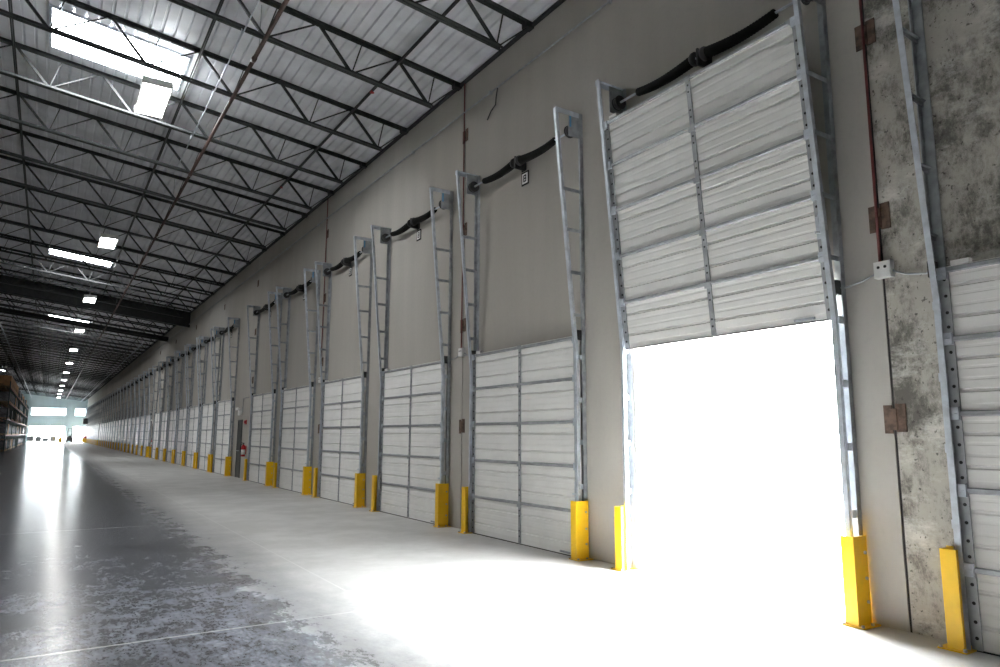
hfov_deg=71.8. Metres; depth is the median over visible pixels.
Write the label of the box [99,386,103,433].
wall
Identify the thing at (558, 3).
trim
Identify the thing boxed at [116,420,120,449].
door
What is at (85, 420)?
heater
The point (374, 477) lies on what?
guard
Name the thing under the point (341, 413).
door
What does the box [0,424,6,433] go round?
load
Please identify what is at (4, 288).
girder
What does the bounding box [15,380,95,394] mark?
joist
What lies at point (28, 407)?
rack
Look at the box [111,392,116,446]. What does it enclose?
track
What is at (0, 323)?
pipe
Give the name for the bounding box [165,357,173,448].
track
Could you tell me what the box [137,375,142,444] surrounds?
track
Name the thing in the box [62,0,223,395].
joist bridging
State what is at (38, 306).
joist
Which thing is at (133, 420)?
door
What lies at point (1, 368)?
joist
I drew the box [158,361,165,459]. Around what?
track
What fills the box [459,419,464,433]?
plate
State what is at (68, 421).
wall
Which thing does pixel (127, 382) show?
track
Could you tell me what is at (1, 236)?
joist
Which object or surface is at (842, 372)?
track
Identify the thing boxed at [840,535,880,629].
guard
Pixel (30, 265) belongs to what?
joist
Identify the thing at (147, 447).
guard
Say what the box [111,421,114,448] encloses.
door
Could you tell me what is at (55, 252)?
skylight
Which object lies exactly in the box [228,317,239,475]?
track
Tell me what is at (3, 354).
joist
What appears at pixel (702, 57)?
spring
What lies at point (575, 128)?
track
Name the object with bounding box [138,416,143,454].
door
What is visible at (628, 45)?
wall
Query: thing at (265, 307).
spring
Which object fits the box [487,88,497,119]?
loose cable
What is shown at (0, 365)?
joist
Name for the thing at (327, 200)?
conduit
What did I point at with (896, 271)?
cable
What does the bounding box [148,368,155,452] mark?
track
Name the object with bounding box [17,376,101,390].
joist
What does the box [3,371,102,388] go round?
joist
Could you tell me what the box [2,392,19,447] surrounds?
rack
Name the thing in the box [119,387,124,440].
track
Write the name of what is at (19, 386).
joist
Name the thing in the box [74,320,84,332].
lamp
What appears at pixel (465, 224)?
plate
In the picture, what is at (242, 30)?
conduit
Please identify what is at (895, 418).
plate
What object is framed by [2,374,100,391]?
joist
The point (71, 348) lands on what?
lamp
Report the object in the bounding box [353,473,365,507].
guard
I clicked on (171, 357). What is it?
track
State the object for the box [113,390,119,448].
track
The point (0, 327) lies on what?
joist
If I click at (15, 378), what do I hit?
joist
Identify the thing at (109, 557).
floor
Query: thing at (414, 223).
spring
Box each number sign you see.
[416,229,420,240]
[522,170,528,186]
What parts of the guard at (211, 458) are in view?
angle post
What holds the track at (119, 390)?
attached to the wall at (123, 378)
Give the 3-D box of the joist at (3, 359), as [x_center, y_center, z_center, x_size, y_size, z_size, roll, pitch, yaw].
[-52.214,3.736,77.786,15.879,2.456,0.148,6,-10,-33]
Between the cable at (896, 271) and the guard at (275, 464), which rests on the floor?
the guard at (275, 464)
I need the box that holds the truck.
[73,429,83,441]
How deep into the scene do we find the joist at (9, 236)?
29.14 m
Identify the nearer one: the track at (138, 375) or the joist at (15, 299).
the joist at (15, 299)
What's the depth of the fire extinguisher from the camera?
25.70 m
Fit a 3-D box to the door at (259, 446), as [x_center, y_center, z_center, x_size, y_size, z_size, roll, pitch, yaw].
[-8.254,3.571,23.797,0.131,3.090,2.900,6,-10,-33]
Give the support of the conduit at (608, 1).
attached to the wall at (628, 45)
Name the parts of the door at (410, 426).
panel, panel, panel, panel, panel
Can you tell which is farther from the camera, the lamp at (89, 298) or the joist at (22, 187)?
the lamp at (89, 298)
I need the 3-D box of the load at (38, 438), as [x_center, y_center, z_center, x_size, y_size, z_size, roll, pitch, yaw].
[-86.690,19.863,129.755,1.100,1.122,1.100,6,-10,-33]
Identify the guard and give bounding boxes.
[145,446,149,456]
[182,451,185,465]
[192,452,197,468]
[194,453,197,468]
[206,454,212,471]
[209,455,213,472]
[223,456,231,475]
[242,459,247,480]
[264,462,273,485]
[271,463,277,487]
[301,466,311,494]
[311,468,317,497]
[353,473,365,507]
[369,475,379,511]
[433,483,450,527]
[458,487,471,533]
[569,501,593,560]
[611,506,637,571]
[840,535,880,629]
[937,545,976,654]
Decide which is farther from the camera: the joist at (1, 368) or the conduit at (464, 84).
the joist at (1, 368)
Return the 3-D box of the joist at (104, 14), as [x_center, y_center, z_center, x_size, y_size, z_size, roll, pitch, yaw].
[-8.758,-5.863,11.476,15.879,2.456,0.148,6,-10,-33]
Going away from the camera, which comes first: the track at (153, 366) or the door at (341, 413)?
the door at (341, 413)
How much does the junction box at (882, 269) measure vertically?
0.150 m
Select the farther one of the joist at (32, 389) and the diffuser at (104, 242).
the joist at (32, 389)
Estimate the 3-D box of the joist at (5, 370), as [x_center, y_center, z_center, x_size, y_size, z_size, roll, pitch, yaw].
[-61.432,5.772,91.852,15.879,2.456,0.148,6,-10,-33]
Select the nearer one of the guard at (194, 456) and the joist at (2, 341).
the guard at (194, 456)
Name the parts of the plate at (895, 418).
plate, plate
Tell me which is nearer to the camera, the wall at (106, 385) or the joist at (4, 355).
the joist at (4, 355)
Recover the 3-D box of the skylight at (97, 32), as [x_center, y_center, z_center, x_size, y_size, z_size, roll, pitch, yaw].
[-7.514,-5.579,13.683,2.390,0.319,1.600,6,-10,-33]
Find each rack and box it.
[0,381,14,451]
[0,389,17,447]
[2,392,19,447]
[15,396,21,445]
[17,398,23,444]
[19,404,24,443]
[21,403,26,443]
[23,405,27,442]
[24,407,28,442]
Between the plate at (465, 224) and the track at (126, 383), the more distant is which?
the track at (126, 383)
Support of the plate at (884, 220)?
attached to the wall at (628, 45)
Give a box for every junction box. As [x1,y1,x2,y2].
[458,348,465,356]
[873,259,894,279]
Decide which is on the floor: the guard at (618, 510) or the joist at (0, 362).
the guard at (618, 510)
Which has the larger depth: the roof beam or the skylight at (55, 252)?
the roof beam
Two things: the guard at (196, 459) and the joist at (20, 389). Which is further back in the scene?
the joist at (20, 389)
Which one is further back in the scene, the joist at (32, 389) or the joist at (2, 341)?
the joist at (32, 389)
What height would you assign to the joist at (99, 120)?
2.456 m
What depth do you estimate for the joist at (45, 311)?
41.01 m
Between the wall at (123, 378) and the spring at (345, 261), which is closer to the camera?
the spring at (345, 261)
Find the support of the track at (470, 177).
attached to the wall at (628, 45)
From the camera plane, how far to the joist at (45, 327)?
46.89 m
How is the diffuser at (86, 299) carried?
attached to the lamp at (89, 298)
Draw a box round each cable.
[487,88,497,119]
[840,274,873,288]
[892,270,927,274]
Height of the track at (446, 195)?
6.353 m
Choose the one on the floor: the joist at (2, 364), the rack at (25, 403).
the rack at (25, 403)
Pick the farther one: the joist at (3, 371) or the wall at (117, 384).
the joist at (3, 371)
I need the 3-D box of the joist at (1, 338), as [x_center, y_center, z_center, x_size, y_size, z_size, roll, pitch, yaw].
[-40.363,1.118,59.702,15.879,2.456,0.148,6,-10,-33]
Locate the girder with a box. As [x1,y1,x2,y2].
[0,275,190,327]
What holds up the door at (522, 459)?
attached to the track at (470, 177)
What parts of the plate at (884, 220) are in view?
plate, plate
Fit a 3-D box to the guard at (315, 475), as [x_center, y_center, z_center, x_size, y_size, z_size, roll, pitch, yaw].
[-4.854,3.962,18.387,0.259,0.765,0.210,6,-10,-33]
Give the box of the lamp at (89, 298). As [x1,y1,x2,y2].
[83,282,96,302]
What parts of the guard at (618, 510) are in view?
angle post, plate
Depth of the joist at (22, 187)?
23.17 m
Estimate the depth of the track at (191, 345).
36.47 m
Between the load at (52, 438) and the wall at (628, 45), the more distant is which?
the load at (52, 438)
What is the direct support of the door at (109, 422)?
in the wall at (114, 378)
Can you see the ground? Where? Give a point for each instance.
(766, 520)
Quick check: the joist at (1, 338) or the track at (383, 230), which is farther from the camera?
the joist at (1, 338)
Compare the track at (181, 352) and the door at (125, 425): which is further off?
the door at (125, 425)
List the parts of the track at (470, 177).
rail, bearing plate, wall rail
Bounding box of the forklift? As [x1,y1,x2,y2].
[66,428,72,441]
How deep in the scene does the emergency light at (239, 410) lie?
26.76 m
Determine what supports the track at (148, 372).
attached to the wall at (628, 45)
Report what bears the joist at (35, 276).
attached to the ceiling
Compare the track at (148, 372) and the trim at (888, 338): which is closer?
the trim at (888, 338)
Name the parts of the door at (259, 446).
panel, panel, panel, panel, panel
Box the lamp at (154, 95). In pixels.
[134,51,173,118]
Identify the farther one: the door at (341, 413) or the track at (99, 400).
the track at (99, 400)
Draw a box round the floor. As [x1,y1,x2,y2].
[0,442,999,666]
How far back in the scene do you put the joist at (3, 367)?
88.62 m
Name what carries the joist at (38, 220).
attached to the ceiling
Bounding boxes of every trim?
[92,0,565,395]
[862,0,912,632]
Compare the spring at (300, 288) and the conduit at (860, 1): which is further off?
the spring at (300, 288)
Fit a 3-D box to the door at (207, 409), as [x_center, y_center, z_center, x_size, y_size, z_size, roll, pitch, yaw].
[-13.570,4.745,31.909,0.131,3.090,2.900,6,-10,-33]
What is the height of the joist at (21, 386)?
2.456 m
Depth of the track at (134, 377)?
58.10 m
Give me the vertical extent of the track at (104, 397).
6.353 m
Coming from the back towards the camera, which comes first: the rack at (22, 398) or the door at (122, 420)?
the rack at (22, 398)
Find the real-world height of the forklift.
2.647 m
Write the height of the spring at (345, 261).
0.230 m
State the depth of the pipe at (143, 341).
63.12 m
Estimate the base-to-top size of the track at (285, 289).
6.353 m
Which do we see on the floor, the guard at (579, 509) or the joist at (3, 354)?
the guard at (579, 509)
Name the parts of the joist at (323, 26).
bearing seat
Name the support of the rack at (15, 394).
on the floor
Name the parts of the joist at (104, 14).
bearing seat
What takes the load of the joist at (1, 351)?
attached to the ceiling
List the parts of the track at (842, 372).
wall rail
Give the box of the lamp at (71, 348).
[69,340,77,350]
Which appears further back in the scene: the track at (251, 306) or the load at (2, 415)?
the load at (2, 415)
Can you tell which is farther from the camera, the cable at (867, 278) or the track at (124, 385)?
the track at (124, 385)
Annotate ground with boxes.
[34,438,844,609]
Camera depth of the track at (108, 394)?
83.53 m
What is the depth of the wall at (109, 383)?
89.89 m
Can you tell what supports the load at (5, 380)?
on the rack at (7, 421)
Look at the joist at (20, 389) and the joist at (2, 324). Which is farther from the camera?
the joist at (20, 389)
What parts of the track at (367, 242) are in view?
rail, bearing plate, wall rail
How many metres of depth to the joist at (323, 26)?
12.25 m
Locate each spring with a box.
[204,334,215,343]
[219,323,233,334]
[254,299,274,314]
[283,277,311,297]
[323,247,365,274]
[381,201,443,241]
[468,126,572,192]
[612,0,812,110]
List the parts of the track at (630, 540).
bearing plate, wall rail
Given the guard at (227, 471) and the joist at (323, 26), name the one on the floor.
the guard at (227, 471)
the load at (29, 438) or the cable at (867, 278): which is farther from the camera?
the load at (29, 438)
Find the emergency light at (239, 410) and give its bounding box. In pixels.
[235,407,241,414]
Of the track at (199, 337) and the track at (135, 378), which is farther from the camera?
the track at (135, 378)
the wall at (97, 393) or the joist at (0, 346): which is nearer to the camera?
the joist at (0, 346)
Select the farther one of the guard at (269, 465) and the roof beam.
the roof beam
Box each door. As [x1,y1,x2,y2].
[107,422,109,446]
[109,421,113,447]
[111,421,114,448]
[114,420,117,448]
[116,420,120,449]
[119,419,123,450]
[122,419,126,450]
[126,418,130,451]
[129,417,134,452]
[133,417,138,453]
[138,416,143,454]
[143,414,150,455]
[152,413,160,458]
[159,411,168,459]
[166,410,177,461]
[175,408,187,464]
[186,406,200,467]
[198,403,215,470]
[213,400,233,474]
[235,420,242,477]
[248,392,275,484]
[278,385,312,492]
[319,375,365,504]
[378,361,446,523]
[470,336,581,555]
[603,16,830,349]
[936,257,999,656]
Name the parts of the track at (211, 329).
rail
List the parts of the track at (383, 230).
rail, bearing plate, wall rail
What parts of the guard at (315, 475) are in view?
angle post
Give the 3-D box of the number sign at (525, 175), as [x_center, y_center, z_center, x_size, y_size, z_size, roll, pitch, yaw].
[0.414,-2.562,11.409,0.016,0.230,0.200,6,-10,-33]
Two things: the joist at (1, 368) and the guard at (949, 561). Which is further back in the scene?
the joist at (1, 368)
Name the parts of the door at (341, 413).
panel, panel, panel, panel, panel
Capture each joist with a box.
[0,0,408,150]
[0,36,366,183]
[0,86,333,209]
[0,124,307,230]
[0,155,285,247]
[0,180,266,262]
[0,204,250,275]
[0,218,236,285]
[0,233,224,295]
[0,246,213,303]
[0,258,204,311]
[0,268,195,317]
[0,292,175,333]
[0,294,173,328]
[0,298,169,337]
[0,305,164,341]
[0,314,155,345]
[0,317,154,349]
[0,319,151,352]
[0,324,147,355]
[0,327,143,357]
[0,331,140,360]
[0,334,137,362]
[0,338,134,365]
[0,341,130,367]
[0,343,129,369]
[0,346,127,370]
[0,349,122,372]
[0,351,121,374]
[0,354,120,375]
[0,355,116,377]
[0,359,114,380]
[0,360,113,381]
[0,362,110,382]
[0,364,109,383]
[0,365,109,384]
[0,368,106,386]
[0,370,105,387]
[1,357,115,378]
[1,367,107,385]
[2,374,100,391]
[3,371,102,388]
[14,376,99,389]
[14,379,96,393]
[15,378,97,392]
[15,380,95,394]
[15,381,92,395]
[16,377,98,392]
[16,382,92,395]
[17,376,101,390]
[18,383,93,396]
[19,384,93,397]
[19,386,87,398]
[19,386,88,397]
[19,387,87,398]
[20,389,83,400]
[21,389,88,400]
[22,389,86,399]
[23,388,85,399]
[168,0,461,107]
[396,0,533,50]
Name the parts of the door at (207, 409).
panel, panel, panel, panel, panel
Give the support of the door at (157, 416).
in the wall at (628, 45)
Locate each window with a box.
[30,407,66,415]
[74,408,86,415]
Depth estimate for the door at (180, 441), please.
37.94 m
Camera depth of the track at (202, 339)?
33.97 m
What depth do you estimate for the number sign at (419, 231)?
14.66 m
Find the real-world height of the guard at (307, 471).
0.765 m
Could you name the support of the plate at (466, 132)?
attached to the wall at (628, 45)
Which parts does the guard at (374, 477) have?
angle post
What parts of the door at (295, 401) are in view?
panel, panel, panel, panel, panel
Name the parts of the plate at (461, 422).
plate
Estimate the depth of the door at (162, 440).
43.83 m
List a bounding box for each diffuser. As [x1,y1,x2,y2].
[83,297,95,302]
[98,237,116,248]
[136,83,170,116]
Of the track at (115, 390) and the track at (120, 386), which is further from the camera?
the track at (115, 390)
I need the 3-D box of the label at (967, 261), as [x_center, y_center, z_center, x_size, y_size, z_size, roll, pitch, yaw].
[3.799,-0.591,5.694,0.060,0.040,0.140,6,-10,-33]
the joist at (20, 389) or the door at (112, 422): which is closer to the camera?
the door at (112, 422)
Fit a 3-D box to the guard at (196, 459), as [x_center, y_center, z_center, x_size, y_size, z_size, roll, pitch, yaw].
[-14.415,6.074,32.976,0.259,0.765,0.210,6,-10,-33]
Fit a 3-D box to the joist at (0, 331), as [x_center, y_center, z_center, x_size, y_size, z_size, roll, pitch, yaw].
[-37.729,0.536,55.683,15.879,2.456,0.148,6,-10,-33]
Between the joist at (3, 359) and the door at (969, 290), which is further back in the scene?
the joist at (3, 359)
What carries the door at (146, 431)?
attached to the track at (148, 372)
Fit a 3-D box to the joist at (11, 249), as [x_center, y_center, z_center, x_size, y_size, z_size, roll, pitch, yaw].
[-20.610,-3.245,29.561,15.879,2.456,0.148,6,-10,-33]
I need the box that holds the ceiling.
[0,0,557,397]
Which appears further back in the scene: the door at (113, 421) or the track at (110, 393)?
the track at (110, 393)
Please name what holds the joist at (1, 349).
attached to the ceiling
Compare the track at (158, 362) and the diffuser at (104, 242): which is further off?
the track at (158, 362)
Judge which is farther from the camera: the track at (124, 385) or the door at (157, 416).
the track at (124, 385)
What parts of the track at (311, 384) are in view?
rail, bearing plate, wall rail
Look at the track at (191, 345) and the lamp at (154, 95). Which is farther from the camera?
the track at (191, 345)
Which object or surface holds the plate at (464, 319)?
attached to the wall at (628, 45)
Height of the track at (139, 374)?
6.353 m
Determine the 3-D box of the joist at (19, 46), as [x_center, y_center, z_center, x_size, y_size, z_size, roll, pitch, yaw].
[-10.075,-5.572,13.485,15.879,2.456,0.148,6,-10,-33]
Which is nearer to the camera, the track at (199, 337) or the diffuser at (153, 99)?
the diffuser at (153, 99)
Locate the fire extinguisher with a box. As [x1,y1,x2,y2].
[240,442,245,456]
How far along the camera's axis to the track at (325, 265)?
18.91 m
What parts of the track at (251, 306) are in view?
rail, wall rail, bearing plate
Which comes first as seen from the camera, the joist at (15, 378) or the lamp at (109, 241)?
the lamp at (109, 241)
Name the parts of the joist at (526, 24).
bearing seat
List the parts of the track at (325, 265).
rail, bearing plate, wall rail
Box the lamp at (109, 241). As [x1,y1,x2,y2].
[97,217,118,248]
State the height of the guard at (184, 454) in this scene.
0.765 m
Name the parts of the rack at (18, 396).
upright frame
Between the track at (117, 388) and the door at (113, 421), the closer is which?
the track at (117, 388)
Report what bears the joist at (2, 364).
attached to the ceiling
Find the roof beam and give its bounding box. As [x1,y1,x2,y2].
[0,307,168,341]
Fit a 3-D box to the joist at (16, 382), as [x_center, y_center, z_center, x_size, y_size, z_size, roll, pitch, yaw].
[-74.601,8.681,111.946,15.879,2.456,0.148,6,-10,-33]
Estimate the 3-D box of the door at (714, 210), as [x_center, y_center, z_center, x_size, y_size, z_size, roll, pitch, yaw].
[2.295,-1.496,7.899,0.374,3.081,2.900,6,-10,-33]
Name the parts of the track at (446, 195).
rail, bearing plate, wall rail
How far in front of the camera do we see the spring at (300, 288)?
21.22 m
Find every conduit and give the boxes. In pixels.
[96,0,611,395]
[180,0,259,161]
[321,200,327,356]
[461,84,464,347]
[859,0,880,261]
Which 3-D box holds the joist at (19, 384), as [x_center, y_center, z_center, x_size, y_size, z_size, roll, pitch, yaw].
[-77.234,9.263,115.965,15.879,2.456,0.148,6,-10,-33]
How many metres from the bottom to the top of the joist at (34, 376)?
2.456 m
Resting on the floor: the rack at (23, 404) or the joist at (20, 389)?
the rack at (23, 404)
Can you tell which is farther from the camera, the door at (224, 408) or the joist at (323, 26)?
the door at (224, 408)
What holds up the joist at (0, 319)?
attached to the ceiling
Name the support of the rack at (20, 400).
on the floor
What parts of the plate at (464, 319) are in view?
plate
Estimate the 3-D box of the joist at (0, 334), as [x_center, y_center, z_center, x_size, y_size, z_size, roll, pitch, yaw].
[-39.046,0.827,57.692,15.879,2.456,0.148,6,-10,-33]
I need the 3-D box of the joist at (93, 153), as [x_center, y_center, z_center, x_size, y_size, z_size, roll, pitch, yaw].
[-12.709,-4.990,17.504,15.879,2.456,0.148,6,-10,-33]
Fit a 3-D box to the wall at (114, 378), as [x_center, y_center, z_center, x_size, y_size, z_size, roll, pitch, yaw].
[-47.110,9.480,83.913,0.220,8.620,6.776,6,-10,-33]
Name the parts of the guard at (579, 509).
plate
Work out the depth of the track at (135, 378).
58.53 m
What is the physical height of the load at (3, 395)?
1.020 m
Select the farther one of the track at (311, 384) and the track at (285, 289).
the track at (285, 289)
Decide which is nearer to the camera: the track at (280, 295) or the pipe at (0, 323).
the track at (280, 295)
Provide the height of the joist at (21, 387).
2.456 m
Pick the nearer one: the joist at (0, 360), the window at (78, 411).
the joist at (0, 360)
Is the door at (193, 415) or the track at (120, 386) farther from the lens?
the track at (120, 386)
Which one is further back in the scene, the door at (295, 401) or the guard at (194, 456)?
the guard at (194, 456)
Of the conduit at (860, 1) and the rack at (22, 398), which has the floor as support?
the rack at (22, 398)
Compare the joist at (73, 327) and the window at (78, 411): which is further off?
the window at (78, 411)
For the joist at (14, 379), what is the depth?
106.81 m
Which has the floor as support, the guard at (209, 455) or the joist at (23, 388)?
the guard at (209, 455)
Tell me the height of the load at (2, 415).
1.020 m
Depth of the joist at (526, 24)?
11.05 m
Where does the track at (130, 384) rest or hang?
attached to the wall at (628, 45)
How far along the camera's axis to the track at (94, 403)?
107.86 m
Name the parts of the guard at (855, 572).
plate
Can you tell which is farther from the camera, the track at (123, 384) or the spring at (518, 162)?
the track at (123, 384)
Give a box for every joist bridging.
[8,0,43,392]
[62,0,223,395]
[89,0,459,388]
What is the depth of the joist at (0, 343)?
64.75 m
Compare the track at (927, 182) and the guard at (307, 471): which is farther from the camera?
the guard at (307, 471)
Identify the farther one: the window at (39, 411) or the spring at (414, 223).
the window at (39, 411)
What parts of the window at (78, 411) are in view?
glass pane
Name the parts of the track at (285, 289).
rail, bearing plate, wall rail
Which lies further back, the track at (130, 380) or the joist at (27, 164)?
the track at (130, 380)
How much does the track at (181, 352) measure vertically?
6.353 m
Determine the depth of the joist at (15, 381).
110.91 m
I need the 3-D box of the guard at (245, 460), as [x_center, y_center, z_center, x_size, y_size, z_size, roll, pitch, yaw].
[-9.098,4.900,24.864,0.259,0.765,0.210,6,-10,-33]
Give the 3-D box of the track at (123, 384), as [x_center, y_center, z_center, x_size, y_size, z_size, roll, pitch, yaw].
[-36.181,8.079,66.418,0.487,6.353,0.096,6,-10,-33]
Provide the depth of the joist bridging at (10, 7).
16.56 m
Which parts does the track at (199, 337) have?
rail, wall rail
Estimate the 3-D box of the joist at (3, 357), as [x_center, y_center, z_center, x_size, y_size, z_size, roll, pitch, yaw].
[-50.897,3.445,75.777,15.879,2.456,0.148,6,-10,-33]
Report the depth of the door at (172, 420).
40.88 m
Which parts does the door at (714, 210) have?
panel, panel, panel, panel, panel, lift handle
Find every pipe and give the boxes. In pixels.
[0,323,31,397]
[65,0,288,400]
[83,341,145,399]
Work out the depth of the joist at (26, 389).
129.10 m
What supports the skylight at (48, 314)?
attached to the ceiling
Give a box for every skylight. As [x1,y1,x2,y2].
[48,248,112,266]
[48,314,88,322]
[49,3,191,91]
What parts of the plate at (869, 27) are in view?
plate, plate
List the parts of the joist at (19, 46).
bearing seat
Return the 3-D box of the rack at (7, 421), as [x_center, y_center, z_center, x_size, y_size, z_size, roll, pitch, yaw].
[-47.745,8.008,66.368,1.160,6.400,8.240,6,-10,-33]
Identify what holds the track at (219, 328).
attached to the wall at (628, 45)
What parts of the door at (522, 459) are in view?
panel, panel, panel, panel, panel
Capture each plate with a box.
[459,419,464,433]
[460,318,465,332]
[463,128,467,141]
[464,222,466,234]
[854,17,875,51]
[868,201,890,233]
[883,404,907,433]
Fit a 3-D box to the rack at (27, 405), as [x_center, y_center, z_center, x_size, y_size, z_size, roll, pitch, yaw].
[-79.550,15.034,114.901,1.160,6.400,8.240,6,-10,-33]
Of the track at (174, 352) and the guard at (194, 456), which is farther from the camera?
the track at (174, 352)
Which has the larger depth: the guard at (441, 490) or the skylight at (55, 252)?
the skylight at (55, 252)
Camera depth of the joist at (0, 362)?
82.77 m
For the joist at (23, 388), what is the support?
attached to the ceiling
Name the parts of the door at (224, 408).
panel, panel, panel, panel, panel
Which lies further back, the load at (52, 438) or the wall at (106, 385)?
the load at (52, 438)
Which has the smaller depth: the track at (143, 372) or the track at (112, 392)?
the track at (143, 372)
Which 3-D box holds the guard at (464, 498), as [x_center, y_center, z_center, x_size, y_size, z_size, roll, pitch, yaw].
[-0.550,3.011,11.819,0.259,0.765,0.210,6,-10,-33]
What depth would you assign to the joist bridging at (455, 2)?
15.18 m
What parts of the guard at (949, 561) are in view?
angle post, plate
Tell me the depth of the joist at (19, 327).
48.87 m
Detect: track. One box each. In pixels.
[93,403,97,442]
[97,403,101,439]
[98,400,101,442]
[103,397,107,442]
[105,396,109,440]
[107,394,111,440]
[109,393,114,441]
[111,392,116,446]
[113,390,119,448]
[116,388,121,448]
[116,390,121,441]
[119,386,124,446]
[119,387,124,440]
[122,384,128,448]
[122,385,126,442]
[125,382,132,451]
[125,383,129,442]
[129,380,136,450]
[129,384,133,443]
[133,377,140,452]
[133,378,138,443]
[137,374,145,454]
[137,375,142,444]
[142,371,150,455]
[142,372,148,445]
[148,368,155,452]
[151,366,159,457]
[157,362,165,447]
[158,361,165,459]
[165,356,174,460]
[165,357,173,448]
[174,350,184,462]
[174,352,182,449]
[184,345,193,450]
[185,344,195,465]
[196,337,206,451]
[197,336,208,468]
[210,328,220,453]
[212,326,224,471]
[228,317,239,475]
[246,305,260,479]
[267,291,282,484]
[276,286,290,486]
[303,268,320,485]
[315,261,332,496]
[353,236,372,487]
[371,225,391,510]
[429,187,452,509]
[455,170,479,532]
[553,106,587,500]
[595,79,636,569]
[792,0,862,536]
[892,0,971,649]
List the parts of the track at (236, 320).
rail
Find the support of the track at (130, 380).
attached to the wall at (628, 45)
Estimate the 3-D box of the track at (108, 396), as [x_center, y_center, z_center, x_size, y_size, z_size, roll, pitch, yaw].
[-49.132,10.940,86.180,0.487,6.353,0.096,6,-10,-33]
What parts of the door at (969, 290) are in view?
panel, panel, panel, panel, panel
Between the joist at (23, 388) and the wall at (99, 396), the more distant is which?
the joist at (23, 388)
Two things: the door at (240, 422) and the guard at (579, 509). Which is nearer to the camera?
the guard at (579, 509)
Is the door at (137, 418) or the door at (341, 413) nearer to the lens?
the door at (341, 413)
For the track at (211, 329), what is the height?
6.353 m
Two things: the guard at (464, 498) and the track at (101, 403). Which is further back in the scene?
the track at (101, 403)
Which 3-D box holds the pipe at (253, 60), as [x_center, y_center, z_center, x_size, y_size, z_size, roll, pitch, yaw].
[-38.981,2.524,65.016,0.090,0.883,169.000,6,-10,-33]
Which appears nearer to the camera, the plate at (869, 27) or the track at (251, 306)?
the plate at (869, 27)
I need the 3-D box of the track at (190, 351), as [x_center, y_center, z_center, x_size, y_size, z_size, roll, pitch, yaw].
[-16.721,3.780,36.723,0.487,6.353,0.090,6,-10,-33]
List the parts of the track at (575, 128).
bearing plate, wall rail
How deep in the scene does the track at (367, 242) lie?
16.39 m
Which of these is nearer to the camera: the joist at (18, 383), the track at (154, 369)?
the track at (154, 369)
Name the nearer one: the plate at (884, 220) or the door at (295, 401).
the plate at (884, 220)
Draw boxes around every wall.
[2,390,87,441]
[95,391,98,421]
[96,388,101,423]
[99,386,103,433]
[101,383,107,422]
[105,380,111,419]
[109,376,115,420]
[112,372,120,420]
[117,367,126,419]
[123,0,999,640]
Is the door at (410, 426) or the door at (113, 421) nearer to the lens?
the door at (410, 426)
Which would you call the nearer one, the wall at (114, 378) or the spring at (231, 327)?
the spring at (231, 327)
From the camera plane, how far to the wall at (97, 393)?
110.46 m
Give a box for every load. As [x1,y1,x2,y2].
[0,375,11,386]
[0,391,10,402]
[0,408,8,418]
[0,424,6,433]
[0,440,5,450]
[27,435,33,441]
[35,436,41,441]
[49,436,55,441]
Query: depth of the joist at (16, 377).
103.00 m
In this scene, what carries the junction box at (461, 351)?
attached to the wall at (628, 45)
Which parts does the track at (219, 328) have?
rail, wall rail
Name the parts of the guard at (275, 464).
angle post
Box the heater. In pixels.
[83,418,88,423]
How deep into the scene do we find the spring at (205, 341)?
32.69 m
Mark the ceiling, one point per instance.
(393, 26)
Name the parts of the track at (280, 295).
rail, wall rail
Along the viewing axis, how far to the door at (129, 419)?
62.72 m
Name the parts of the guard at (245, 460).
angle post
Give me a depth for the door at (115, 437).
74.06 m
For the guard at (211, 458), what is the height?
0.765 m
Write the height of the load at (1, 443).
1.020 m
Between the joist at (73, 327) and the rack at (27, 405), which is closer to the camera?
the joist at (73, 327)

